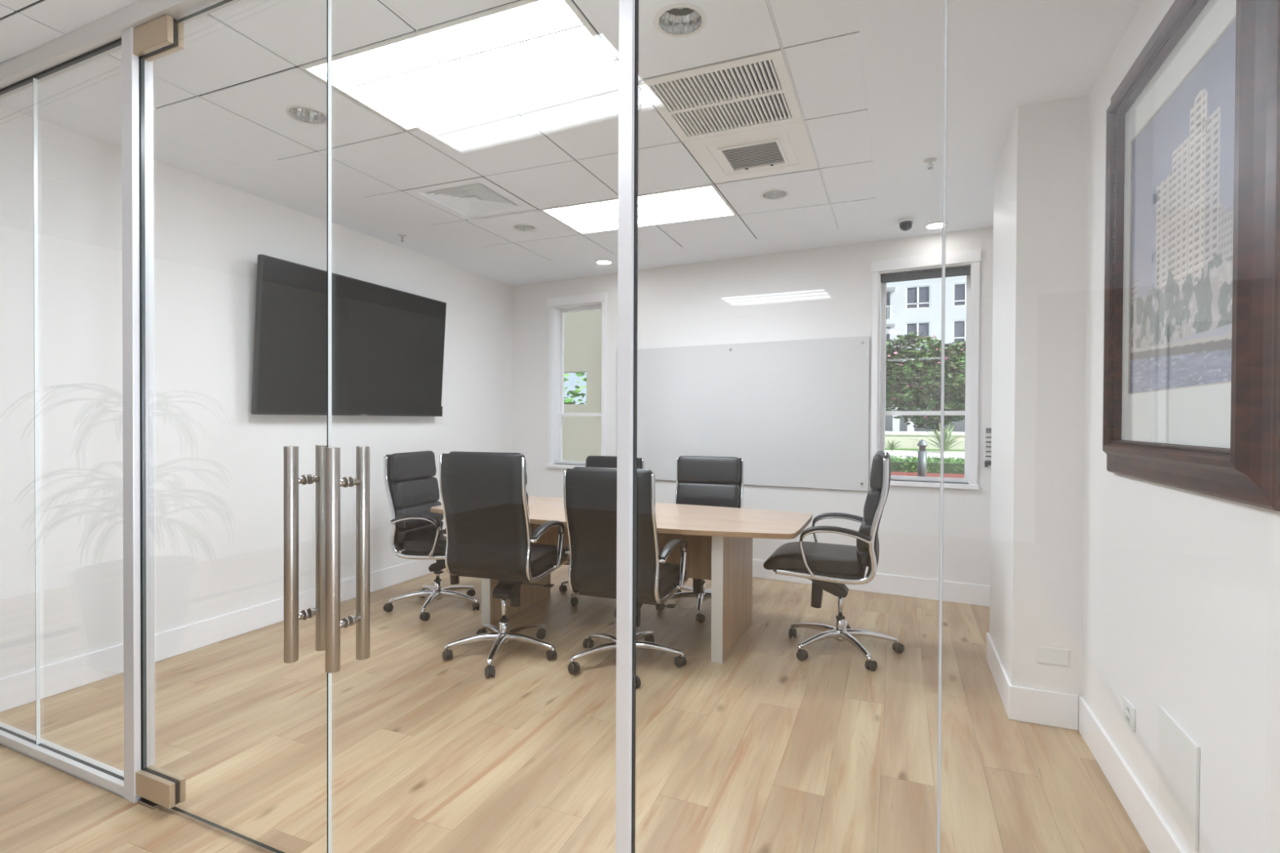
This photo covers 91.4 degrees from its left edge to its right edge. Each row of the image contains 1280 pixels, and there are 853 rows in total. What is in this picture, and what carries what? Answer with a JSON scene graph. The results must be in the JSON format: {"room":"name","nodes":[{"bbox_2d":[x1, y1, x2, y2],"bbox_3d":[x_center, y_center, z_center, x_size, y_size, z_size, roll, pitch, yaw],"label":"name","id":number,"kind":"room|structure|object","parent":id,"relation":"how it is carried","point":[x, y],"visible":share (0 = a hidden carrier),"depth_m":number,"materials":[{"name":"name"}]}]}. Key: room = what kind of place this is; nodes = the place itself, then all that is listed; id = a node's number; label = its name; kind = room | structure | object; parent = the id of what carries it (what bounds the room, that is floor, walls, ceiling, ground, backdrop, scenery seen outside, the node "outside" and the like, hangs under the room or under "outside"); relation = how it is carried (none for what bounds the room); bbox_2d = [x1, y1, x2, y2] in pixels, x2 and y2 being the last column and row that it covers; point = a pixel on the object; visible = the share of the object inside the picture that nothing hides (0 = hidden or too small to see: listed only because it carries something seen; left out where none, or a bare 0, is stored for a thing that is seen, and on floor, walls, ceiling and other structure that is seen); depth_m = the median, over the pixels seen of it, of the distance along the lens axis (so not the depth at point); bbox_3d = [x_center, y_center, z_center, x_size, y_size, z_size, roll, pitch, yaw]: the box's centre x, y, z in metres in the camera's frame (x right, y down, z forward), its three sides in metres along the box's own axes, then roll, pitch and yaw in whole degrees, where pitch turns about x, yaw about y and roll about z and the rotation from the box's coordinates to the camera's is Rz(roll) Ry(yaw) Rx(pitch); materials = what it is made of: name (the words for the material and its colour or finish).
{"room":"office","nodes":[
{"label":"office","id":0,"kind":"room"},
{"bbox_2d":[0,106,512,678],"bbox_3d":[-2.206,-0.141,4.725,0.120,2.860,4.450,0,1,22],"label":"wall","id":1,"kind":"structure","parent":0,"point":[219,464],"depth_m":3.52,"materials":[{"name":"white paint"}]},
{"bbox_2d":[0,559,444,712],"bbox_3d":[-2.154,1.213,4.703,0.014,0.152,4.150,0,1,22],"label":"baseboard","id":2,"kind":"structure","parent":1,"relation":"attached to","point":[16,690],"depth_m":3.54,"materials":[{"name":"white"}]},
{"bbox_2d":[133,0,328,852],"bbox_3d":[-1.330,-0.026,2.008,0.926,2.688,0.142,0,1,24],"label":"door","id":3,"kind":"structure","parent":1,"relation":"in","point":[163,36],"depth_m":1.99,"materials":[{"name":"clear glass"}]},
{"bbox_2d":[324,0,369,852],"bbox_3d":[-0.475,-0.019,1.627,0.937,2.688,0.142,0,1,24],"label":"door","id":4,"kind":"structure","parent":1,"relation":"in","point":[333,482],"depth_m":1.81,"materials":[{"name":"clear glass"}]},
{"bbox_2d":[251,254,446,416],"bbox_3d":[-2.074,-0.576,4.678,0.148,0.991,1.715,0,1,22],"label":"television","id":5,"kind":"object","parent":1,"relation":"attached to","point":[388,344],"visible":1,"depth_m":4.47,"materials":[{"name":"black"}]},
{"bbox_2d":[0,0,947,852],"bbox_3d":[-0.892,-0.058,1.810,4.534,2.760,0.076,0,1,24],"label":"trim","id":6,"kind":"structure","parent":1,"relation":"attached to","point":[113,33],"depth_m":2.17,"materials":[{"name":"silver metal"}]},
{"bbox_2d":[0,0,1143,285],"bbox_3d":[-0.714,-1.474,0.338,11.000,0.100,11.500,0,1,22],"label":"ceiling","id":7,"kind":"structure","parent":0,"point":[867,76],"depth_m":2.96,"materials":[{"name":"white tile"}]},
{"bbox_2d":[285,105,326,124],"bbox_3d":[-1.547,-1.500,2.912,0.184,0.103,0.184,0,1,22],"label":"recessed light","id":8,"kind":"object","parent":7,"relation":"in","point":[308,114],"visible":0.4,"depth_m":2.96,"materials":[{"name":"white plastic"}]},
{"bbox_2d":[397,234,406,241],"bbox_3d":[-1.828,-1.447,4.806,0.068,0.048,0.068,0,1,22],"label":"sprinkler","id":9,"kind":"object","parent":7,"relation":"attached to","point":[402,236],"visible":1,"depth_m":4.80,"materials":[{"name":"grey metal"}]},
{"bbox_2d":[298,0,618,131],"bbox_3d":[-0.702,-1.470,2.563,1.211,0.054,0.601,0,1,22],"label":"ceiling light","id":10,"kind":"object","parent":7,"relation":"attached to","point":[520,53],"visible":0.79,"depth_m":2.52,"materials":[{"name":"white plastic"}]},
{"bbox_2d":[311,0,580,85],"bbox_3d":[-0.775,-1.455,2.386,1.171,0.012,0.174,0,1,22],"label":"diffuser","id":11,"kind":"object","parent":10,"relation":"attached to","point":[531,20],"depth_m":2.36,"materials":[{"name":"white plastic"}]},
{"bbox_2d":[346,26,604,107],"bbox_3d":[-0.702,-1.457,2.563,1.171,0.012,0.196,0,1,22],"label":"diffuser","id":12,"kind":"object","parent":10,"relation":"attached to","point":[558,46],"depth_m":2.53,"materials":[{"name":"white plastic"}]},
{"bbox_2d":[382,56,618,124],"bbox_3d":[-0.629,-1.458,2.739,1.171,0.012,0.174,0,1,22],"label":"diffuser","id":13,"kind":"object","parent":10,"relation":"attached to","point":[581,74],"depth_m":2.72,"materials":[{"name":"white plastic"}]},
{"bbox_2d":[403,177,537,220],"bbox_3d":[-1.081,-1.471,4.039,0.602,0.021,0.602,0,1,22],"label":"ceiling vent","id":14,"kind":"object","parent":7,"relation":"in","point":[477,197],"visible":1,"depth_m":4.03,"materials":[{"name":"metal"}]},
{"bbox_2d":[511,223,537,231],"bbox_3d":[-0.848,-1.513,4.602,0.184,0.103,0.184,0,1,22],"label":"recessed light","id":15,"kind":"object","parent":7,"relation":"in","point":[522,227],"visible":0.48,"depth_m":4.66,"materials":[{"name":"white plastic"}]},
{"bbox_2d":[539,197,617,234],"bbox_3d":[-0.296,-1.485,4.366,0.584,0.054,0.616,0,1,22],"label":"ceiling light","id":16,"kind":"object","parent":7,"relation":"attached to","point":[602,215],"depth_m":4.35,"materials":[{"name":"white plastic"}]},
{"bbox_2d":[595,259,612,264],"bbox_3d":[-0.321,-1.467,5.577,0.150,0.008,0.150,0,1,22],"label":"recessed light","id":17,"kind":"object","parent":7,"relation":"in","point":[599,261],"visible":1,"depth_m":5.55,"materials":[{"name":"white plastic"}]},
{"bbox_2d":[654,3,706,37],"bbox_3d":[0.143,-1.486,2.213,0.184,0.103,0.184,0,1,22],"label":"recessed light","id":18,"kind":"object","parent":7,"relation":"in","point":[677,24],"visible":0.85,"depth_m":2.26,"materials":[{"name":"white plastic"}]},
{"bbox_2d":[637,183,737,227],"bbox_3d":[0.214,-1.481,4.155,0.743,0.054,0.616,0,1,22],"label":"ceiling light","id":19,"kind":"object","parent":7,"relation":"attached to","point":[706,202],"depth_m":4.16,"materials":[{"name":"white plastic"}]},
{"bbox_2d":[546,186,716,215],"bbox_3d":[-0.076,-1.468,4.077,1.171,0.012,0.174,0,1,22],"label":"diffuser","id":20,"kind":"object","parent":19,"relation":"attached to","point":[665,197],"depth_m":4.06,"materials":[{"name":"white plastic"}]},
{"bbox_2d":[560,195,724,223],"bbox_3d":[-0.003,-1.470,4.253,1.171,0.012,0.196,0,1,22],"label":"diffuser","id":21,"kind":"object","parent":19,"relation":"attached to","point":[694,202],"depth_m":4.22,"materials":[{"name":"white plastic"}]},
{"bbox_2d":[573,205,731,231],"bbox_3d":[0.070,-1.471,4.429,1.171,0.012,0.174,0,1,22],"label":"diffuser","id":22,"kind":"object","parent":19,"relation":"attached to","point":[704,212],"depth_m":4.39,"materials":[{"name":"white plastic"}]},
{"bbox_2d":[638,48,803,142],"bbox_3d":[0.376,-1.466,2.777,0.602,0.056,0.602,0,1,22],"label":"ceiling vent","id":23,"kind":"object","parent":7,"relation":"in","point":[757,86],"visible":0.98,"depth_m":2.74,"materials":[{"name":"white metal"}]},
{"bbox_2d":[682,120,818,183],"bbox_3d":[0.609,-1.457,3.341,0.602,0.041,0.602,0,1,22],"label":"ceiling vent","id":24,"kind":"object","parent":7,"relation":"in","point":[790,142],"visible":1,"depth_m":3.32,"materials":[{"name":"white metal"}]},
{"bbox_2d":[760,189,790,199],"bbox_3d":[0.842,-1.499,3.903,0.184,0.103,0.184,0,1,22],"label":"recessed light","id":25,"kind":"object","parent":7,"relation":"in","point":[772,194],"visible":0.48,"depth_m":3.96,"materials":[{"name":"white plastic"}]},
{"bbox_2d":[897,217,914,231],"bbox_3d":[1.869,-1.413,4.389,0.104,0.075,0.104,0,1,22],"label":"dome camera","id":26,"kind":"object","parent":7,"relation":"attached to","point":[905,224],"visible":1,"depth_m":4.36,"materials":[{"name":"white plastic"}]},
{"bbox_2d":[923,157,937,169],"bbox_3d":[1.572,-1.418,3.382,0.068,0.048,0.068,0,1,22],"label":"sprinkler","id":27,"kind":"object","parent":7,"relation":"attached to","point":[930,160],"visible":1,"depth_m":3.38,"materials":[{"name":"grey metal"}]},
{"bbox_2d":[924,221,947,228],"bbox_3d":[2.130,-1.446,4.494,0.150,0.008,0.150,0,1,22],"label":"recessed light","id":28,"kind":"object","parent":7,"relation":"in","point":[935,224],"visible":0.86,"depth_m":4.48,"materials":[{"name":"white plastic"}]},
{"bbox_2d":[0,564,1150,852],"bbox_3d":[-2.269,1.353,1.083,7.400,0.060,11.450,0,1,22],"label":"floor","id":29,"kind":"structure","parent":0,"point":[763,748],"depth_m":2.58,"materials":[{"name":"brown wood"}]},
{"bbox_2d":[382,450,479,621],"bbox_3d":[-1.381,0.740,4.455,0.734,1.108,0.664,0,1,16],"label":"chair","id":30,"kind":"object","parent":29,"relation":"on","point":[411,488],"visible":0.76,"depth_m":4.37,"materials":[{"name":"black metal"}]},
{"bbox_2d":[390,450,435,481],"bbox_3d":[-1.637,0.282,4.524,0.072,0.196,0.464,0,1,16],"label":"cushion","id":31,"kind":"object","parent":30,"relation":"on","point":[416,466],"depth_m":4.47,"materials":[{"name":"black leather"}]},
{"bbox_2d":[391,476,439,507],"bbox_3d":[-1.615,0.471,4.520,0.087,0.180,0.464,0,1,16],"label":"cushion","id":32,"kind":"object","parent":30,"relation":"on","point":[411,491],"depth_m":4.45,"materials":[{"name":"black leather"}]},
{"bbox_2d":[395,501,443,529],"bbox_3d":[-1.584,0.635,4.512,0.092,0.150,0.464,0,1,16],"label":"cushion","id":33,"kind":"object","parent":30,"relation":"on","point":[419,507],"depth_m":4.42,"materials":[{"name":"black leather"}]},
{"bbox_2d":[397,520,443,542],"bbox_3d":[-1.578,0.757,4.511,0.078,0.092,0.464,0,1,16],"label":"cushion","id":34,"kind":"object","parent":30,"relation":"on","point":[406,534],"depth_m":4.39,"materials":[{"name":"black leather"}]},
{"bbox_2d":[439,451,568,677],"bbox_3d":[-0.753,0.721,3.612,0.634,1.168,0.768,0,1,16],"label":"chair","id":35,"kind":"object","parent":29,"relation":"on","point":[484,496],"visible":1,"depth_m":3.38,"materials":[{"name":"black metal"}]},
{"bbox_2d":[448,451,527,485],"bbox_3d":[-0.835,0.236,3.389,0.464,0.196,0.072,0,1,16],"label":"cushion","id":36,"kind":"object","parent":35,"relation":"on","point":[509,455],"depth_m":3.34,"materials":[{"name":"black leather"}]},
{"bbox_2d":[559,455,644,605],"bbox_3d":[-0.337,0.767,4.750,0.638,1.058,0.745,0,1,24],"label":"chair","id":37,"kind":"object","parent":29,"relation":"on","point":[598,461],"visible":0.12,"depth_m":4.94,"materials":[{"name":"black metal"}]},
{"bbox_2d":[585,455,639,468],"bbox_3d":[-0.222,0.334,4.963,0.464,0.196,0.072,0,1,24],"label":"cushion","id":38,"kind":"object","parent":37,"relation":"on","point":[598,461],"depth_m":4.97,"materials":[{"name":"black leather"}]},
{"bbox_2d":[431,496,812,663],"bbox_3d":[-0.170,0.932,4.146,2.464,0.742,1.030,0,1,22],"label":"conference table","id":39,"kind":"object","parent":29,"relation":"on","point":[719,540],"visible":0.56,"depth_m":3.90,"materials":[{"name":"laminate"}]},
{"bbox_2d":[563,466,688,687],"bbox_3d":[-0.045,0.761,3.522,0.640,1.095,0.730,1,1,28],"label":"chair","id":40,"kind":"object","parent":29,"relation":"on","point":[589,493],"visible":0.9,"depth_m":3.28,"materials":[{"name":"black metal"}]},
{"bbox_2d":[573,466,653,474],"bbox_3d":[-0.147,0.314,3.267,0.464,0.196,0.072,0,1,21],"label":"cushion","id":41,"kind":"object","parent":40,"relation":"on","point":[639,471],"depth_m":3.25,"materials":[{"name":"black leather"}]},
{"bbox_2d":[655,455,743,622],"bbox_3d":[0.443,0.764,4.406,0.632,1.078,0.723,0,1,18],"label":"chair","id":42,"kind":"object","parent":29,"relation":"on","point":[706,481],"visible":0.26,"depth_m":4.60,"materials":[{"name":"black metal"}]},
{"bbox_2d":[675,481,739,507],"bbox_3d":[0.500,0.509,4.629,0.464,0.180,0.087,0,1,18],"label":"cushion","id":43,"kind":"object","parent":42,"relation":"on","point":[718,494],"depth_m":4.59,"materials":[{"name":"black leather"}]},
{"bbox_2d":[677,455,739,484],"bbox_3d":[0.508,0.321,4.650,0.464,0.196,0.072,0,1,18],"label":"cushion","id":44,"kind":"object","parent":42,"relation":"on","point":[691,469],"depth_m":4.62,"materials":[{"name":"black leather"}]},
{"bbox_2d":[763,450,904,671],"bbox_3d":[1.155,0.729,3.698,0.768,1.167,0.634,0,1,22],"label":"chair","id":45,"kind":"object","parent":29,"relation":"on","point":[829,566],"visible":1,"depth_m":3.50,"materials":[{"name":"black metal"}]},
{"bbox_2d":[856,547,871,566],"bbox_3d":[1.306,0.719,3.615,0.078,0.092,0.464,0,1,22],"label":"cushion","id":46,"kind":"object","parent":45,"relation":"on","point":[863,557],"depth_m":3.41,"materials":[{"name":"black leather"}]},
{"bbox_2d":[856,518,872,549],"bbox_3d":[1.312,0.598,3.612,0.092,0.150,0.464,0,1,22],"label":"cushion","id":47,"kind":"object","parent":45,"relation":"on","point":[865,527],"depth_m":3.40,"materials":[{"name":"black leather"}]},
{"bbox_2d":[863,487,881,522],"bbox_3d":[1.344,0.434,3.598,0.087,0.180,0.464,0,1,22],"label":"cushion","id":48,"kind":"object","parent":45,"relation":"on","point":[874,494],"depth_m":3.39,"materials":[{"name":"black leather"}]},
{"bbox_2d":[869,450,884,489],"bbox_3d":[1.366,0.245,3.587,0.072,0.196,0.464,0,1,22],"label":"cushion","id":49,"kind":"object","parent":45,"relation":"on","point":[876,480],"depth_m":3.37,"materials":[{"name":"black leather"}]},
{"bbox_2d":[511,226,993,586],"bbox_3d":[0.715,-0.137,5.613,4.906,2.860,0.170,1,1,28],"label":"wall","id":50,"kind":"structure","parent":0,"point":[824,292],"depth_m":5.21,"materials":[{"name":"white paint"}]},
{"bbox_2d":[546,292,607,468],"bbox_3d":[-0.599,-0.442,6.288,0.707,1.725,0.194,1,1,28],"label":"window","id":51,"kind":"structure","parent":50,"relation":"in","point":[556,311],"depth_m":6.37,"materials":[{"name":"white wood"}]},
{"bbox_2d":[616,336,869,491],"bbox_3d":[0.789,-0.110,5.461,2.299,1.220,0.032,1,1,28],"label":"whiteboard","id":52,"kind":"object","parent":50,"relation":"attached to","point":[795,412],"visible":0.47,"depth_m":5.31,"materials":[{"name":"white"}]},
{"bbox_2d":[752,559,990,606],"bbox_3d":[0.653,1.217,5.552,4.536,0.152,0.014,1,1,28],"label":"baseboard","id":53,"kind":"structure","parent":50,"relation":"attached to","point":[913,587],"depth_m":4.78,"materials":[{"name":"white"}]},
{"bbox_2d":[871,248,981,489],"bbox_3d":[2.183,-0.418,4.803,0.760,1.750,0.194,1,1,28],"label":"window","id":54,"kind":"structure","parent":50,"relation":"in","point":[899,265],"depth_m":4.72,"materials":[{"name":"white wood"}]},
{"bbox_2d":[880,266,970,283],"bbox_3d":[2.182,-1.160,4.789,0.622,0.055,0.050,1,1,28],"label":"roller blind","id":55,"kind":"object","parent":54,"relation":"attached to","point":[963,271],"visible":1,"depth_m":4.77,"materials":[{"name":"grey fabric"}]},
{"bbox_2d":[984,427,991,466],"bbox_3d":[2.567,0.152,4.488,0.156,0.280,0.075,1,1,28],"label":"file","id":56,"kind":"object","parent":50,"relation":"attached to","point":[988,430],"visible":0.36,"depth_m":4.51,"materials":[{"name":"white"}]},
{"bbox_2d":[984,461,991,466],"bbox_3d":[2.566,0.273,4.489,0.162,0.038,0.089,0,1,22],"label":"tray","id":57,"kind":"object","parent":56,"relation":"on","point":[986,463],"depth_m":4.49,"materials":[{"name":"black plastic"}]},
{"bbox_2d":[989,95,1088,711],"bbox_3d":[1.956,-0.058,3.114,0.265,2.760,0.750,0,1,22],"label":"wall","id":58,"kind":"structure","parent":0,"point":[1040,183],"depth_m":2.78,"materials":[{"name":"white paint"}]},
{"bbox_2d":[1035,645,1068,666],"bbox_3d":[1.826,1.016,2.766,0.122,0.073,0.006,0,1,22],"label":"blank plate","id":59,"kind":"object","parent":58,"relation":"attached to","point":[1051,655],"visible":1,"depth_m":2.76,"materials":[{"name":"white plastic"}]},
{"bbox_2d":[1081,0,1279,852],"bbox_3d":[1.895,-0.102,2.462,0.120,2.860,4.600,0,1,22],"label":"wall","id":60,"kind":"structure","parent":0,"point":[1181,593],"depth_m":1.82,"materials":[{"name":"white paint"}]},
{"bbox_2d":[986,632,1186,852],"bbox_3d":[1.785,1.249,2.745,0.279,0.152,3.780,0,1,22],"label":"baseboard","id":61,"kind":"structure","parent":60,"relation":"attached to","point":[1157,835],"depth_m":2.52,"materials":[{"name":"white wood"}]},
{"bbox_2d":[1123,696,1135,732],"bbox_3d":[1.692,0.995,2.162,0.008,0.080,0.105,0,1,22],"label":"wall outlet","id":62,"kind":"object","parent":60,"relation":"attached to","point":[1129,711],"visible":1,"depth_m":2.15,"materials":[{"name":"white plastic"}]},
{"bbox_2d":[1125,703,1129,715],"bbox_3d":[1.690,0.979,2.163,0.002,0.028,0.034,0,1,22],"label":"socket","id":63,"kind":"object","parent":62,"relation":"attached to","point":[1127,705],"depth_m":2.16,"materials":[{"name":"white plastic"}]},
{"bbox_2d":[1125,712,1129,724],"bbox_3d":[1.689,1.011,2.163,0.002,0.028,0.034,0,1,22],"label":"socket","id":64,"kind":"object","parent":62,"relation":"attached to","point":[1127,714],"depth_m":2.16,"materials":[{"name":"white plastic"}]},
{"bbox_2d":[1158,706,1199,851],"bbox_3d":[1.537,0.993,1.785,0.008,0.280,0.260,0,1,22],"label":"access panel","id":65,"kind":"object","parent":60,"relation":"attached to","point":[1179,754],"visible":1,"depth_m":1.76,"materials":[{"name":"white plastic"}]},
{"bbox_2d":[1102,0,1279,511],"bbox_3d":[1.536,-0.529,1.821,0.060,1.402,1.137,0,1,22],"label":"framed picture","id":66,"kind":"object","parent":60,"relation":"attached to","point":[1192,306],"visible":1,"depth_m":1.66,"materials":[{"name":"brown wood"}]},
{"bbox_2d":[1129,19,1235,393],"bbox_3d":[1.562,-0.547,1.823,0.001,0.878,0.746,0,1,22],"label":"print","id":67,"kind":"object","parent":66,"relation":"attached to","point":[1183,175],"depth_m":1.75},
{"label":"outside","id":68,"kind":"structure","parent":0,"visible":0},
{"bbox_2d":[562,309,601,461],"bbox_3d":[-1.924,-0.443,8.231,5.150,3.400,0.150,0,1,22],"label":"wall","id":69,"kind":"structure","parent":68,"point":[581,435],"depth_m":7.64,"materials":[{"name":"beige paint"}]},
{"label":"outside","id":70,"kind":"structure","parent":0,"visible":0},
{"bbox_2d":[884,449,964,460],"bbox_3d":[9.925,1.185,24.041,40.000,0.050,12.000,0,1,22],"label":"footpath","id":71,"kind":"structure","parent":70,"point":[931,454],"depth_m":26.02,"materials":[{"name":"white concrete"}]},
{"bbox_2d":[884,439,901,450],"bbox_3d":[11.634,0.836,28.664,0.905,0.536,0.949,0,1,-35],"label":"agave","id":72,"kind":"object","parent":71,"relation":"on","point":[891,446],"visible":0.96,"depth_m":28.59,"materials":[{"name":"green plant"}]},
{"bbox_2d":[913,421,964,451],"bbox_3d":[13.418,0.430,27.659,2.202,1.344,2.393,0,1,-38],"label":"agave","id":73,"kind":"object","parent":71,"relation":"on","point":[948,442],"visible":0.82,"depth_m":27.48,"materials":[{"name":"green plant"}]},
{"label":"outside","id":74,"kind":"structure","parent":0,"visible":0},
{"bbox_3d":[9.543,1.280,23.117,120.000,0.095,130.000,0,1,22],"label":"ground","id":75,"kind":"structure","parent":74,"visible":0},
{"bbox_2d":[564,372,586,404],"bbox_3d":[-1.018,0.094,9.516,1.063,2.315,1.318,0,1,-29],"label":"shrub","id":76,"kind":"object","parent":75,"relation":"on","point":[575,393],"visible":0.27,"depth_m":9.48,"materials":[{"name":"green plant"}]},
{"bbox_2d":[884,433,964,449],"bbox_3d":[13.548,0.744,32.798,40.000,0.820,5.040,0,1,22],"label":"wall","id":77,"kind":"structure","parent":75,"relation":"on","point":[906,440],"depth_m":30.21,"materials":[{"name":"beige paint"}]},
{"bbox_2d":[884,448,964,451],"bbox_3d":[12.408,1.120,30.047,40.000,0.110,0.900,0,1,22],"label":"grass verge","id":78,"kind":"structure","parent":75,"relation":"on","point":[901,449],"depth_m":29.41,"materials":[{"name":"green plant"}]},
{"bbox_2d":[885,332,965,433],"bbox_3d":[16.205,-1.880,32.000,9.114,5.998,4.338,0,1,24],"label":"flowering tree","id":79,"kind":"object","parent":75,"relation":"on","point":[913,383],"visible":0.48,"depth_m":31.38,"materials":[{"name":"green plant"}]},
{"bbox_2d":[889,455,964,474],"bbox_3d":[7.870,1.012,16.446,14.001,0.422,1.791,0,1,22],"label":"hedge","id":80,"kind":"object","parent":75,"relation":"on","point":[953,465],"visible":0.09,"depth_m":15.99,"materials":[{"name":"green plant"}]},
{"bbox_2d":[890,471,964,478],"bbox_3d":[7.091,1.252,13.256,15.000,0.125,4.700,0,1,22],"label":"mulch bed","id":81,"kind":"object","parent":75,"relation":"on","point":[897,473],"visible":0.11,"depth_m":15.16,"materials":[{"name":"red soil"}]},
{"bbox_2d":[916,439,928,476],"bbox_3d":[5.812,0.727,12.861,0.200,0.920,0.200,0,1,22],"label":"bollard light","id":82,"kind":"object","parent":81,"relation":"on","point":[922,453],"visible":0.92,"depth_m":12.79,"materials":[{"name":"grey metal"}]},
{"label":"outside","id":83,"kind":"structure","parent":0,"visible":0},
{"bbox_2d":[884,431,964,434],"bbox_3d":[17.776,0.746,43.029,60.000,0.660,16.900,0,1,22],"label":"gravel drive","id":84,"kind":"structure","parent":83,"point":[886,432],"depth_m":44.29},
{"bbox_2d":[884,275,966,431],"bbox_3d":[24.430,-8.018,49.789,39.000,17.000,6.400,0,1,22],"label":"apartment building","id":85,"kind":"structure","parent":84,"relation":"on","point":[914,306],"depth_m":50.84,"materials":[{"name":"white paint"}]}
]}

